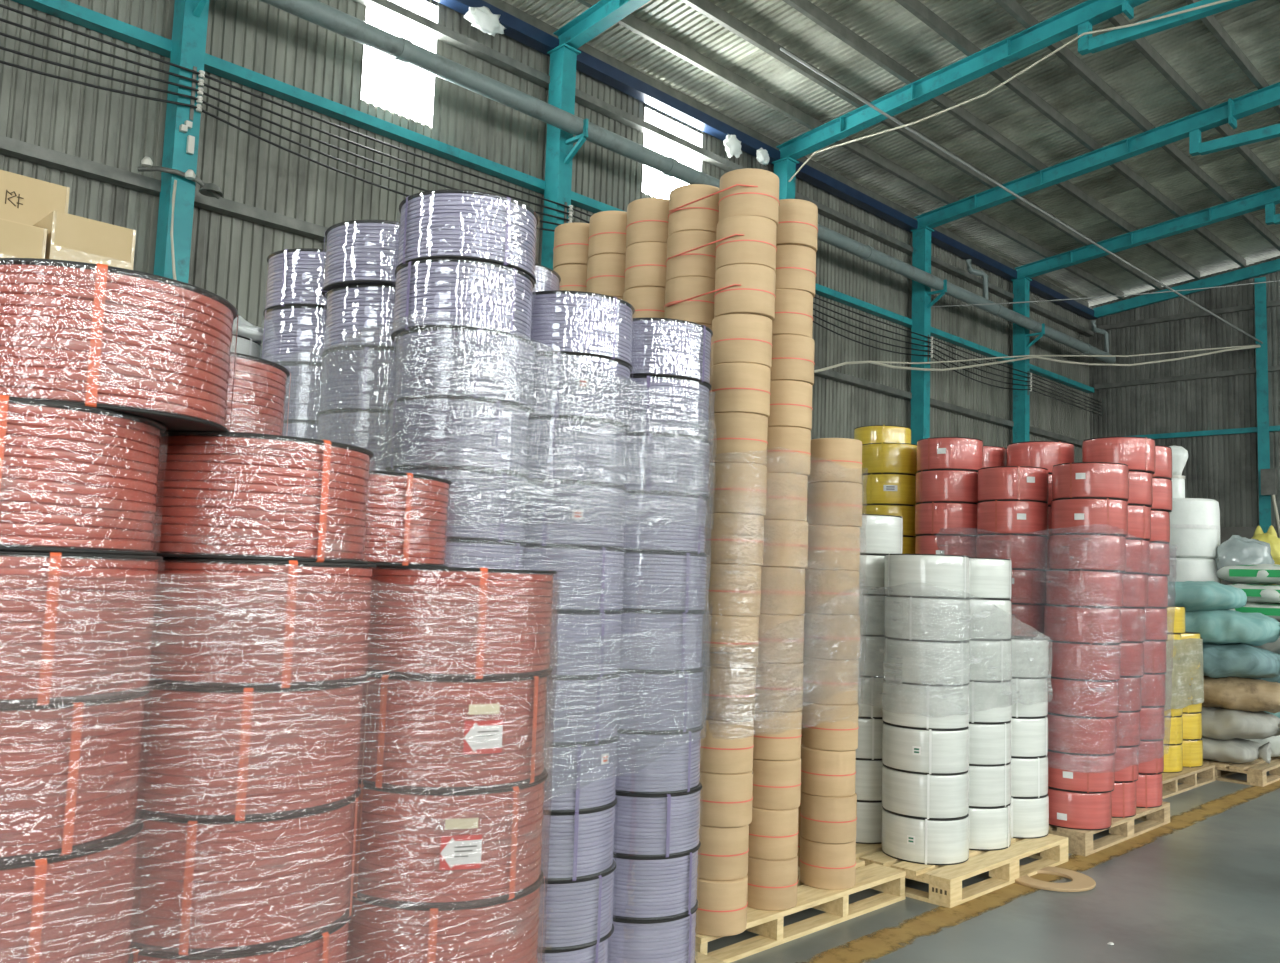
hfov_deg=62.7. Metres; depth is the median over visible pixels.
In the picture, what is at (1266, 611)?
print
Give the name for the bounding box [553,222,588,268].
roll
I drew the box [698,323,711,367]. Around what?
roll
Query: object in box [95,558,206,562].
coil
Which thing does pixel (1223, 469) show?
wall
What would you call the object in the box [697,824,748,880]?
roll
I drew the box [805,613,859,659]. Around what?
roll
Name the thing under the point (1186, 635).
coil
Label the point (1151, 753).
coil
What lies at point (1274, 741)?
woven sack
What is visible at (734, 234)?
string
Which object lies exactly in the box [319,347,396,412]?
coil
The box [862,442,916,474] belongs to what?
coil
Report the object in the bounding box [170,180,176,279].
cable
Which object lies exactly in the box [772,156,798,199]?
wall column
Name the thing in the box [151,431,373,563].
coil
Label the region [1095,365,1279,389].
wall rail
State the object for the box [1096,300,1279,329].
wall rail
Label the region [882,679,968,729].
coil
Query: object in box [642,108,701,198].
window
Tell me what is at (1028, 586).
coil
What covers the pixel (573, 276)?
roll
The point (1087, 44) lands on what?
tie beam
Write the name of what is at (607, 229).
roll
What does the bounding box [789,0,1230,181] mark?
wire
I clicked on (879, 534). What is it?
coil
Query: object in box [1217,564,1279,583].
woven sack
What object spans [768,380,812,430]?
roll
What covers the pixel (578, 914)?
coil
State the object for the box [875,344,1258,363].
cable
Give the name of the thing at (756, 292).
roll
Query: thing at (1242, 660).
woven sack
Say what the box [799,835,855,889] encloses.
roll
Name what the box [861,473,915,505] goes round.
coil
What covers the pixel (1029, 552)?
coil
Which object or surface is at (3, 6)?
power cable
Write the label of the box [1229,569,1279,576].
print
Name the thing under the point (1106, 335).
pipe
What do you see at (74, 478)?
coil
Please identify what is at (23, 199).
carton
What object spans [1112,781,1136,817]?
coil
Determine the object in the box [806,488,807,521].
roll
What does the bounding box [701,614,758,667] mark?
roll
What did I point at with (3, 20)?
power cable
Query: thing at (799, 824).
roll
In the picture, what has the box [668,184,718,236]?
roll
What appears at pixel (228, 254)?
wall
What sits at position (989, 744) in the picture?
coil
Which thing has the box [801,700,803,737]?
roll
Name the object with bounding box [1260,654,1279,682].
woven sack
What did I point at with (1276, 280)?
cable
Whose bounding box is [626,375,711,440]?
coil
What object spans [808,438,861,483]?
roll
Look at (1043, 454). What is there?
coil
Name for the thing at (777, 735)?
roll
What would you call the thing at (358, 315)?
coil
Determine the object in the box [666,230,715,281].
roll
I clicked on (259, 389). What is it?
coil
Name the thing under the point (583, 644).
coil
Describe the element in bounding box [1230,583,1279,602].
woven sack
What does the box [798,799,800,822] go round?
roll
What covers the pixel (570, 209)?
rack
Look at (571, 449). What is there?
coil
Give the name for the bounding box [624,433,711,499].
coil
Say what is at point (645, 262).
roll
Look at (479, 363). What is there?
coil
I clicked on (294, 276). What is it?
coil
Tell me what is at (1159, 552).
coil
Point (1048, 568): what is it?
coil
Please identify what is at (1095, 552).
coil
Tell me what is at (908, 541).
coil
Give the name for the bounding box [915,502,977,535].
coil
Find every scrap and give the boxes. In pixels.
[463,6,505,35]
[724,134,741,157]
[756,147,768,164]
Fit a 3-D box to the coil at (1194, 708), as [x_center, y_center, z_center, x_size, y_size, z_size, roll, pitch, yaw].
[4.711,1.904,9.290,0.462,0.231,0.463,2,-5,-5]
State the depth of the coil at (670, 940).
3.81 m
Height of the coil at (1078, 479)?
0.231 m
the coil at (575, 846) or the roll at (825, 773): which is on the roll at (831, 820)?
the roll at (825, 773)
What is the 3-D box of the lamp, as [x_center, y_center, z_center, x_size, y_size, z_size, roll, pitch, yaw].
[-3.861,-2.542,8.839,0.234,0.160,0.695,-3,-7,45]
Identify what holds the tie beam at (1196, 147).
attached to the rafter at (1229, 112)
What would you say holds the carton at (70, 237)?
on the carton
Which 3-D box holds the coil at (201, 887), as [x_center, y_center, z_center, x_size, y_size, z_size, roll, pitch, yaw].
[-0.844,0.779,2.198,0.493,0.247,0.493,4,-6,-20]
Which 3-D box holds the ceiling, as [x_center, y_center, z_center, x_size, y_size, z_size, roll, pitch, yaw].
[7.667,-6.480,5.639,22.353,1.603,30.000,-3,-7,45]
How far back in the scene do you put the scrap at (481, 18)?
11.32 m
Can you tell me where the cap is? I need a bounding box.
[232,316,263,343]
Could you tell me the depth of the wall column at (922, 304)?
17.58 m
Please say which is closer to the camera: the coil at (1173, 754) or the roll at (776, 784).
the roll at (776, 784)
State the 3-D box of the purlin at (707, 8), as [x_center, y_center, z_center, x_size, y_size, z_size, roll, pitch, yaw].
[0.779,-5.425,12.052,0.064,0.150,29.100,-3,-7,45]
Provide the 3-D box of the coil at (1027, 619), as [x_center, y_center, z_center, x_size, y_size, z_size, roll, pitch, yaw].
[2.516,0.944,7.161,0.462,0.231,0.463,3,-5,-14]
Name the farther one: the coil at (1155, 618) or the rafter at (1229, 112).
the rafter at (1229, 112)
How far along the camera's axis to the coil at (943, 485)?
7.36 m
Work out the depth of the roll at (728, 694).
4.43 m
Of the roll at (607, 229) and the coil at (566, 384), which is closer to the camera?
the coil at (566, 384)
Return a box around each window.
[361,0,437,126]
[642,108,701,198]
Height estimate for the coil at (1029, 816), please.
0.236 m
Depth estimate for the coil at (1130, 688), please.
6.95 m
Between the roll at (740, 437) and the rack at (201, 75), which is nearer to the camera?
the roll at (740, 437)
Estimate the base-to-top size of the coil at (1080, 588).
0.231 m
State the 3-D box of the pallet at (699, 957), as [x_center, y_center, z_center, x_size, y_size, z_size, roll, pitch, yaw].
[-0.683,1.883,4.015,1.460,0.140,1.460,-3,-7,45]
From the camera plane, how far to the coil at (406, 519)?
2.77 m
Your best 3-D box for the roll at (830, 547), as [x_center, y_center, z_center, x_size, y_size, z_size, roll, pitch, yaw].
[0.975,0.339,5.317,0.276,0.218,0.276,1,-5,15]
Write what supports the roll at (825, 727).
on the roll at (825, 773)
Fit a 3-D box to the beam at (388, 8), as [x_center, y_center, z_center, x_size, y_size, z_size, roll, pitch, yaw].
[-0.279,-4.541,13.001,0.135,0.090,29.100,-3,-7,45]
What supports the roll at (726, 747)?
on the roll at (726, 800)
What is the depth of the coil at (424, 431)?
3.31 m
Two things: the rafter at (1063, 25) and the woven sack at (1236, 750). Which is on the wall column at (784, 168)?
the rafter at (1063, 25)
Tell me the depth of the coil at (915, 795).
5.62 m
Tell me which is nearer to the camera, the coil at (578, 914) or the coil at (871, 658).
the coil at (578, 914)
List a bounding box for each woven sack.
[1168,581,1246,610]
[1185,609,1279,645]
[1201,706,1279,739]
[1202,676,1279,712]
[1202,736,1271,763]
[1203,643,1279,678]
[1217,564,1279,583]
[1229,602,1279,620]
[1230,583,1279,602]
[1244,735,1279,756]
[1250,621,1279,653]
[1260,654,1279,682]
[1264,711,1279,717]
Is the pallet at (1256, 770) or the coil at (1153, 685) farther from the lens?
the pallet at (1256, 770)
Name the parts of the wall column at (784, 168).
plate, cap plate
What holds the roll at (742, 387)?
on the roll at (740, 437)
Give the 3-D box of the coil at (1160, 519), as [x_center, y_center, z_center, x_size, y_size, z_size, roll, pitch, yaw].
[3.580,0.331,7.604,0.463,0.231,0.462,5,-6,-28]
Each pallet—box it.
[695,859,905,962]
[695,951,726,962]
[856,834,1067,907]
[1048,801,1169,855]
[1162,763,1215,798]
[1197,757,1279,786]
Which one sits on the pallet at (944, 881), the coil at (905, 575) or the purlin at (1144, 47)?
the coil at (905, 575)
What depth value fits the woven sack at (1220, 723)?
9.18 m
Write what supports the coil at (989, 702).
on the coil at (989, 744)
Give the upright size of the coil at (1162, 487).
0.231 m
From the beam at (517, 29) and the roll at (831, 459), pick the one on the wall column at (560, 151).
the beam at (517, 29)
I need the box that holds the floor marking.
[813,780,1279,962]
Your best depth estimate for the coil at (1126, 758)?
6.92 m
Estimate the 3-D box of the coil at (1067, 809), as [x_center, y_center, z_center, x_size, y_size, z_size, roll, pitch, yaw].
[2.769,2.063,6.729,0.462,0.231,0.463,2,-5,1]
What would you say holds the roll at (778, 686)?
on the roll at (777, 735)
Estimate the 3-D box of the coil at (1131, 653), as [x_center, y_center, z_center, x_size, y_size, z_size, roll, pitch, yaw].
[3.191,1.199,7.178,0.463,0.231,0.462,3,-5,-16]
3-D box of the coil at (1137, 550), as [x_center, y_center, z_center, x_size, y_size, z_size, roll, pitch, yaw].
[3.254,0.515,7.231,0.463,0.231,0.462,2,-5,4]
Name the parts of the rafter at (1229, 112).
splice plate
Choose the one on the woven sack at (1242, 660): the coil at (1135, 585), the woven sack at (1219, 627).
the woven sack at (1219, 627)
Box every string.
[666,284,740,306]
[668,234,743,258]
[669,184,757,211]
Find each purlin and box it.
[483,0,1088,307]
[576,0,1124,299]
[680,0,1161,289]
[782,0,1199,279]
[895,0,1245,267]
[994,0,1279,250]
[1108,14,1279,187]
[1184,0,1279,114]
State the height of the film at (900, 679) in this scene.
0.712 m
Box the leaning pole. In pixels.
[1261,469,1279,537]
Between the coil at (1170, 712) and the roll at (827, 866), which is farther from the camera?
the coil at (1170, 712)
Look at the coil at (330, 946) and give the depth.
2.02 m
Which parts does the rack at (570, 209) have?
rack plate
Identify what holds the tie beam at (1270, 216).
attached to the rafter at (1254, 202)
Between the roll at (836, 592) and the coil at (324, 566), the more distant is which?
the roll at (836, 592)
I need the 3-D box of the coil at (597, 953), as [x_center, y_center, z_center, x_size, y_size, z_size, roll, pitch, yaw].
[-0.344,1.682,3.690,0.480,0.225,0.480,-2,-6,35]
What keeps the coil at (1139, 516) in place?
on the coil at (1137, 550)
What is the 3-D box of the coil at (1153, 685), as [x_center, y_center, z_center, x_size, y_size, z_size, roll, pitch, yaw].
[3.504,1.470,7.514,0.463,0.231,0.462,-2,-6,33]
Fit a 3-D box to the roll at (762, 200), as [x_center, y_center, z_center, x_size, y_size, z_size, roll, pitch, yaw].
[0.495,-1.268,4.772,0.276,0.218,0.276,2,-5,-4]
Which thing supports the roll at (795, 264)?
on the roll at (793, 307)
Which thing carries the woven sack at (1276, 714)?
on the woven sack at (1274, 741)
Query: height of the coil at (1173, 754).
0.231 m
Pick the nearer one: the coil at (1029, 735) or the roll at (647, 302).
the roll at (647, 302)
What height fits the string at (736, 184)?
0.043 m
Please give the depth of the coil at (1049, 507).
7.36 m
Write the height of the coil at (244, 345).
0.236 m
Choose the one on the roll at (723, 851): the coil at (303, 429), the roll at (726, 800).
the roll at (726, 800)
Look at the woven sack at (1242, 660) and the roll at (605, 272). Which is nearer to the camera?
the roll at (605, 272)
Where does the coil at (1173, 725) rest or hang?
on the coil at (1173, 754)
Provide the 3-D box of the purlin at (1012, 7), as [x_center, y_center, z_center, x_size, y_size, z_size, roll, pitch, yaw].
[2.467,-5.794,10.407,0.064,0.150,29.100,-3,-7,45]
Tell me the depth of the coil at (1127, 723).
6.93 m
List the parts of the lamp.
knob, knob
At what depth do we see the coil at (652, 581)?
3.94 m
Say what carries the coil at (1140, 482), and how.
on the coil at (1139, 516)
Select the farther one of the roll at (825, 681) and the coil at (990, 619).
the coil at (990, 619)
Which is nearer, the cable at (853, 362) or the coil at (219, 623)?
the coil at (219, 623)
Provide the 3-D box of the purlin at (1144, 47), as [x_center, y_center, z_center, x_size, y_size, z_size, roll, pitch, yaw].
[2.994,-5.909,9.893,0.064,0.150,29.100,-3,-7,45]
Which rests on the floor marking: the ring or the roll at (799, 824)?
the ring
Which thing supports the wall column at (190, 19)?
on the floor
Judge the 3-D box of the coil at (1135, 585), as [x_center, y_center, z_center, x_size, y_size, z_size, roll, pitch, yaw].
[3.235,0.743,7.214,0.463,0.231,0.462,3,-5,-13]
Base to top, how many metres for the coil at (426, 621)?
0.246 m
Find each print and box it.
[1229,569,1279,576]
[1235,607,1279,615]
[1242,589,1279,596]
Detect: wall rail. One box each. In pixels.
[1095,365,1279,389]
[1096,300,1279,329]
[1132,425,1279,438]
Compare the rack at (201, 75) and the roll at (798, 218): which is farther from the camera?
the rack at (201, 75)
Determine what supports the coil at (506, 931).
on the coil
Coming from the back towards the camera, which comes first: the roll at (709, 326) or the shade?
the shade
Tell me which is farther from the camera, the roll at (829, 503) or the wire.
the wire
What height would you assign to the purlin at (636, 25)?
0.150 m
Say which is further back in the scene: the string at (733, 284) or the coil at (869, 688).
the coil at (869, 688)
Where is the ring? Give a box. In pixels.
[1015,865,1095,891]
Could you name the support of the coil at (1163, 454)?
on the coil at (1162, 487)
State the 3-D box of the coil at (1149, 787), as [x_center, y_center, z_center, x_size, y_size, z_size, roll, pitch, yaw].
[3.458,2.154,7.465,0.463,0.231,0.462,6,-7,-37]
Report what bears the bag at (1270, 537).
on the woven sack
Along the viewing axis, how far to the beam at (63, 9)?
10.43 m
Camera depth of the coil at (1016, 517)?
7.01 m
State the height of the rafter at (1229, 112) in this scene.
1.696 m
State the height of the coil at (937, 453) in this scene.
0.231 m
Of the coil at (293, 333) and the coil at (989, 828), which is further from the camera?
the coil at (989, 828)
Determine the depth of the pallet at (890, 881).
4.94 m
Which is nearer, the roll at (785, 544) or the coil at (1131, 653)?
the roll at (785, 544)
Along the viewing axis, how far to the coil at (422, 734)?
2.33 m
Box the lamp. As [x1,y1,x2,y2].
[137,157,222,198]
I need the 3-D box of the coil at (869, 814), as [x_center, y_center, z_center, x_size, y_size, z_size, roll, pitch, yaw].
[1.290,1.962,6.203,0.468,0.236,0.469,5,-6,-28]
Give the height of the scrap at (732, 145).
0.343 m
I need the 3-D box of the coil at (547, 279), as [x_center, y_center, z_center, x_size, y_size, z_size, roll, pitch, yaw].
[-0.563,-0.733,4.286,0.480,0.225,0.480,4,-6,-21]
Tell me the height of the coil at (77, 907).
0.247 m
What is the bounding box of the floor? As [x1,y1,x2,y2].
[707,771,1279,962]
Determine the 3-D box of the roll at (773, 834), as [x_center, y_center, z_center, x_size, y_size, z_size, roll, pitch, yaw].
[0.594,1.604,4.856,0.276,0.218,0.276,-2,-7,38]
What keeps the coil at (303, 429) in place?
on the coil
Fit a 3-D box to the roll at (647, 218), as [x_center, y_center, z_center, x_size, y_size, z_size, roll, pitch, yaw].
[0.069,-1.245,5.172,0.276,0.218,0.276,-3,-7,44]
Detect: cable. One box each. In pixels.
[0,4,1101,402]
[0,18,1101,405]
[0,32,1100,408]
[0,46,1101,412]
[0,60,1101,415]
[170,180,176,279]
[814,345,1260,372]
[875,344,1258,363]
[932,280,1279,306]
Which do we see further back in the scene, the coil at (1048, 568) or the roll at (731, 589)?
the coil at (1048, 568)
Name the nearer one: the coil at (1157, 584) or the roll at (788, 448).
the roll at (788, 448)
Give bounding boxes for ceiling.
[503,0,1279,305]
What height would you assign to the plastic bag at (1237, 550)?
0.531 m
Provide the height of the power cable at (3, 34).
0.151 m
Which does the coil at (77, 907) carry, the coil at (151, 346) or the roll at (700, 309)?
the coil at (151, 346)
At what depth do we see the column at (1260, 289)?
20.62 m
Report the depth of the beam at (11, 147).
9.40 m
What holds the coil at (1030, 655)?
on the coil at (1029, 695)
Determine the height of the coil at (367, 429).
0.225 m
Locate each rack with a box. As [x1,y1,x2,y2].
[189,66,204,120]
[564,202,572,223]
[928,335,932,361]
[1028,371,1031,394]
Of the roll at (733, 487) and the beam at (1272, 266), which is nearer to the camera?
the roll at (733, 487)
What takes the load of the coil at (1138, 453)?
on the coil
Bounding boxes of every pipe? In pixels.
[260,0,1115,363]
[966,259,987,298]
[1091,320,1108,352]
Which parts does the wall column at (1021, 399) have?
plate, cap plate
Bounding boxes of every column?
[154,0,208,282]
[541,43,587,269]
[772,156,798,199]
[911,226,946,444]
[1011,277,1044,442]
[1254,277,1270,532]
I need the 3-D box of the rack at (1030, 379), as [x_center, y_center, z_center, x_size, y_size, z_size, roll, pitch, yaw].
[7.503,-1.892,20.218,0.097,0.470,0.050,3,-5,-9]
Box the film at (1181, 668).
[1164,637,1203,710]
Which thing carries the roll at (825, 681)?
on the roll at (825, 727)
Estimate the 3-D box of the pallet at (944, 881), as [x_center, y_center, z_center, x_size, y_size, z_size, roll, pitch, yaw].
[1.665,2.161,6.175,1.120,0.140,1.421,-3,-7,45]
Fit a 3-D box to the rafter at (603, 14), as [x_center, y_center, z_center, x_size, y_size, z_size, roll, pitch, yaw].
[3.570,-6.075,7.845,12.700,1.696,0.240,-3,-7,45]
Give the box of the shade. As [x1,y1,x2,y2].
[199,183,222,196]
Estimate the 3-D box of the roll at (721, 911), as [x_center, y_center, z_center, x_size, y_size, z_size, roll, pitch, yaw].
[0.320,1.779,4.467,0.276,0.218,0.276,-2,-6,35]
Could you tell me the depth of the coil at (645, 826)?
3.85 m
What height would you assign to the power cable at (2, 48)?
0.154 m
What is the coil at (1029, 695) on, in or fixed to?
on the coil at (1029, 735)
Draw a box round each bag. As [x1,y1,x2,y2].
[1169,445,1187,475]
[1214,535,1274,584]
[1251,525,1279,564]
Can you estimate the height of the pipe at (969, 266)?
0.666 m
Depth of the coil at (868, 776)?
6.00 m
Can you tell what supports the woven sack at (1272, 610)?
on the woven sack at (1274, 647)
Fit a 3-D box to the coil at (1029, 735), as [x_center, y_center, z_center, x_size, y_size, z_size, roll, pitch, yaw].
[2.277,1.551,6.500,0.469,0.236,0.468,-2,-7,40]
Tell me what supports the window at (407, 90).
in the wall at (228, 254)
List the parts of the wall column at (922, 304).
plate, cap plate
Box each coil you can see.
[0,258,237,431]
[0,395,167,555]
[0,550,162,705]
[0,691,149,864]
[0,818,142,962]
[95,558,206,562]
[130,796,358,955]
[131,911,352,962]
[136,679,367,820]
[149,557,376,688]
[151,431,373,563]
[225,352,290,435]
[230,334,261,357]
[262,305,326,363]
[263,248,326,312]
[279,363,322,421]
[283,421,317,438]
[315,410,389,470]
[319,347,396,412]
[321,220,399,297]
[321,284,396,352]
[324,566,390,568]
[347,877,544,962]
[350,773,547,907]
[355,565,556,678]
[358,673,550,791]
[359,470,451,566]
[385,396,530,475]
[386,467,528,543]
[391,258,534,343]
[391,327,536,415]
[396,189,538,284]
[410,539,525,572]
[522,545,625,612]
[524,480,627,549]
[526,417,628,487]
[529,353,632,428]
[530,290,634,368]
[532,264,560,291]
[537,939,607,962]
[538,862,615,950]
[541,802,616,881]
[543,738,618,813]
[544,674,620,744]
[548,612,622,677]
[607,907,697,962]
[613,784,701,857]
[613,847,699,920]
[615,727,702,794]
[617,668,704,732]
[619,611,704,671]
[621,551,708,612]
[622,492,707,554]
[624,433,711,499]
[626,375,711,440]
[630,318,712,386]
[854,425,910,443]
[855,759,882,801]
[856,718,882,759]
[856,801,881,843]
[857,676,883,717]
[858,595,885,635]
[858,635,884,676]
[859,554,884,594]
[860,514,902,554]
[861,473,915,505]
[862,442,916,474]
[862,504,915,536]
[881,808,968,864]
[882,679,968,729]
[882,722,968,774]
[882,765,968,819]
[884,554,969,598]
[884,596,969,641]
[884,638,969,685]
[902,536,914,553]
[915,469,977,503]
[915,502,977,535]
[915,535,976,557]
[917,437,983,471]
[968,557,1011,599]
[968,681,1011,723]
[968,722,1011,765]
[968,763,1011,807]
[968,805,1010,850]
[969,598,1011,639]
[969,640,1011,681]
[976,534,1046,570]
[977,466,1048,502]
[977,500,1047,536]
[983,445,1006,467]
[1007,441,1074,472]
[1010,569,1045,604]
[1010,795,1048,838]
[1011,635,1048,677]
[1011,678,1047,717]
[1011,716,1047,757]
[1011,755,1047,797]
[1012,604,1044,637]
[1044,605,1120,643]
[1046,506,1051,537]
[1046,538,1049,570]
[1046,570,1122,607]
[1047,677,1118,717]
[1047,713,1115,755]
[1048,473,1052,505]
[1048,641,1119,680]
[1048,750,1114,792]
[1048,787,1111,829]
[1049,534,1125,571]
[1051,498,1127,536]
[1052,462,1128,500]
[1082,436,1155,473]
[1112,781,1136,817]
[1114,746,1138,781]
[1116,711,1139,746]
[1118,677,1141,711]
[1119,642,1143,676]
[1120,607,1145,641]
[1122,539,1149,573]
[1123,573,1147,607]
[1125,504,1150,540]
[1127,470,1152,506]
[1136,773,1162,807]
[1138,740,1163,773]
[1140,707,1164,740]
[1141,674,1165,706]
[1143,640,1166,673]
[1144,608,1167,640]
[1147,542,1169,575]
[1148,575,1167,607]
[1149,510,1169,542]
[1150,477,1171,511]
[1152,445,1171,479]
[1163,716,1182,744]
[1163,744,1182,772]
[1164,708,1182,716]
[1166,606,1185,633]
[1167,633,1180,656]
[1181,632,1200,638]
[1182,713,1201,739]
[1182,739,1202,767]
[1183,696,1201,712]
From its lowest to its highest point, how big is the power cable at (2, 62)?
0.189 m
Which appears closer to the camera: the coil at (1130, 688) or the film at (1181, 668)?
the coil at (1130, 688)
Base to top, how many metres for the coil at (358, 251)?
0.225 m
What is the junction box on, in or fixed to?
attached to the wall column at (190, 19)
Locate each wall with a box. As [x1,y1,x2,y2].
[0,0,1089,485]
[1089,255,1279,584]
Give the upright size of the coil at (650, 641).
0.225 m
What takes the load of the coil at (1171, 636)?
on the coil
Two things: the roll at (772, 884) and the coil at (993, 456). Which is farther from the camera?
the coil at (993, 456)
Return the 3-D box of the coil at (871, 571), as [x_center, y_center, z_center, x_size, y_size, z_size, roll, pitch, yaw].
[1.339,0.561,6.331,0.468,0.236,0.469,5,-6,-26]
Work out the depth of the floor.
5.28 m
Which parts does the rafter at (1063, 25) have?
splice plate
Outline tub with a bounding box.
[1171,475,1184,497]
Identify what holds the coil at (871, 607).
on the coil at (871, 658)
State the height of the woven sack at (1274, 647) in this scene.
0.351 m
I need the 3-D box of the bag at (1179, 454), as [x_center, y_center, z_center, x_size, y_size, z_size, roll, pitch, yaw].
[5.754,-0.224,11.299,0.281,0.330,0.280,-3,-7,45]
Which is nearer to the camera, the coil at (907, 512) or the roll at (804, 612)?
the roll at (804, 612)
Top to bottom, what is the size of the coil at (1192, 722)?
0.231 m
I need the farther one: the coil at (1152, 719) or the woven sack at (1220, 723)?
the woven sack at (1220, 723)
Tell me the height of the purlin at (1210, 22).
0.150 m
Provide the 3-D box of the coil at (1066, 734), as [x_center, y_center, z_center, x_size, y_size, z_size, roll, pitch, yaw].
[2.810,1.607,6.756,0.463,0.231,0.462,0,-5,16]
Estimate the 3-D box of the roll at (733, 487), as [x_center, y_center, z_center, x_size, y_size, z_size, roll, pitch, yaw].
[0.424,0.038,4.644,0.276,0.218,0.276,6,-7,-40]
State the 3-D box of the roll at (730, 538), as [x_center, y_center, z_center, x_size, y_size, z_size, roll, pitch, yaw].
[0.408,0.256,4.627,0.276,0.218,0.276,3,-5,-13]
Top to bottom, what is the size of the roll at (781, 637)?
0.218 m
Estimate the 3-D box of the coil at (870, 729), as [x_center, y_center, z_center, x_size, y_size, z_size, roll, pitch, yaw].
[1.307,1.495,6.247,0.468,0.236,0.469,3,-5,-7]
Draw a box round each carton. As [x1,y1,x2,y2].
[0,170,69,225]
[0,218,46,258]
[33,210,135,269]
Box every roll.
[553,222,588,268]
[553,264,586,291]
[586,253,625,296]
[588,211,626,258]
[623,287,664,317]
[624,242,666,290]
[626,198,668,247]
[664,276,714,324]
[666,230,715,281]
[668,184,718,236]
[695,875,747,936]
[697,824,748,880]
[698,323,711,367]
[699,718,753,773]
[699,770,752,827]
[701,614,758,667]
[701,666,755,720]
[704,513,763,565]
[704,564,760,615]
[706,462,766,515]
[708,412,767,465]
[709,362,770,417]
[711,313,771,368]
[714,264,775,321]
[715,215,776,270]
[718,168,779,226]
[747,855,797,910]
[748,807,798,859]
[752,758,800,809]
[753,710,801,760]
[755,662,802,711]
[758,614,803,662]
[760,567,804,614]
[761,520,807,567]
[764,473,807,520]
[766,426,810,476]
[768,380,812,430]
[770,334,814,385]
[772,289,812,337]
[775,244,815,297]
[776,199,817,251]
[797,823,800,866]
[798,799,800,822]
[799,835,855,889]
[800,744,855,796]
[800,791,856,843]
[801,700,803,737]
[802,701,858,750]
[803,612,805,652]
[803,656,858,704]
[804,569,859,614]
[805,525,859,570]
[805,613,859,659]
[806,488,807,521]
[807,482,862,527]
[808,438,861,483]
[1167,558,1220,582]
[1169,498,1219,558]
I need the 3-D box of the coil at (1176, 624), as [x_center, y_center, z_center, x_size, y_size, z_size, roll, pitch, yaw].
[4.466,1.188,9.100,0.462,0.231,0.463,3,-5,-9]
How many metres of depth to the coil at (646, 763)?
3.88 m
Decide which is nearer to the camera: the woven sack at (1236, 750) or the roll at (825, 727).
the roll at (825, 727)
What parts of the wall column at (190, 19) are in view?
plate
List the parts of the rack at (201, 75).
rack plate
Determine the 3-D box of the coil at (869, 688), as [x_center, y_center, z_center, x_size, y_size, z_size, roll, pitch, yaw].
[1.319,1.262,6.266,0.469,0.236,0.468,-1,-6,26]
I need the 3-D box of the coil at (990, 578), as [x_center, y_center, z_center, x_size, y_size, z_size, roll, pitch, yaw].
[1.968,0.576,6.259,0.469,0.236,0.468,4,-6,-25]
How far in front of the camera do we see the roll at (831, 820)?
5.07 m
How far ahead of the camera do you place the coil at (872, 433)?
8.44 m
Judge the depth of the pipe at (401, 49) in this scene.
11.62 m
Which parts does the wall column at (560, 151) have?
plate, cap plate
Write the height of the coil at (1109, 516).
0.231 m
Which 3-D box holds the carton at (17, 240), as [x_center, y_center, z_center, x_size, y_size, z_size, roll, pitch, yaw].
[-2.835,-0.838,4.470,0.352,0.523,0.427,-3,-7,45]
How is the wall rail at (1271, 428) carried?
attached to the wall at (1223, 469)
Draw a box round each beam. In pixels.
[0,135,1082,447]
[11,0,1093,392]
[353,0,1093,336]
[434,0,1097,319]
[1078,0,1256,54]
[1093,259,1279,317]
[1189,124,1279,155]
[1265,202,1279,224]
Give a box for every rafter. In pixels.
[553,0,650,48]
[776,0,1148,159]
[914,82,1279,228]
[1014,186,1279,277]
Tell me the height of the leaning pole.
4.110 m
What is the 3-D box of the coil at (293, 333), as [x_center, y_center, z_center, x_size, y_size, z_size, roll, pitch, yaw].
[-1.272,-0.539,4.221,0.480,0.225,0.481,6,-7,-38]
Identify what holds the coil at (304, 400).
on the coil at (303, 429)
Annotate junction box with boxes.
[179,120,194,154]
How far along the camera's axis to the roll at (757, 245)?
4.62 m
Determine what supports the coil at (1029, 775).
on the coil at (1029, 816)
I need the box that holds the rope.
[780,47,1262,343]
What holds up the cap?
on the coil at (244, 345)
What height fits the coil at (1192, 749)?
0.231 m
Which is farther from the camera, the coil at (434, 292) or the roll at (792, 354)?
the roll at (792, 354)
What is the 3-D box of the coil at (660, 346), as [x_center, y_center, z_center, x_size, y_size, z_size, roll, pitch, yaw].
[0.055,-0.493,4.229,0.481,0.225,0.480,-2,-6,35]
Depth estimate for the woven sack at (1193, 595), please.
9.40 m
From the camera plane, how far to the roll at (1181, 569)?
10.79 m
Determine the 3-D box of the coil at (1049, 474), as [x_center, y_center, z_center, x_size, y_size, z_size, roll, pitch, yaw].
[2.893,0.078,7.606,0.463,0.231,0.462,0,-6,23]
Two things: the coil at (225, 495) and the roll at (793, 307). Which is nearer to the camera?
the coil at (225, 495)

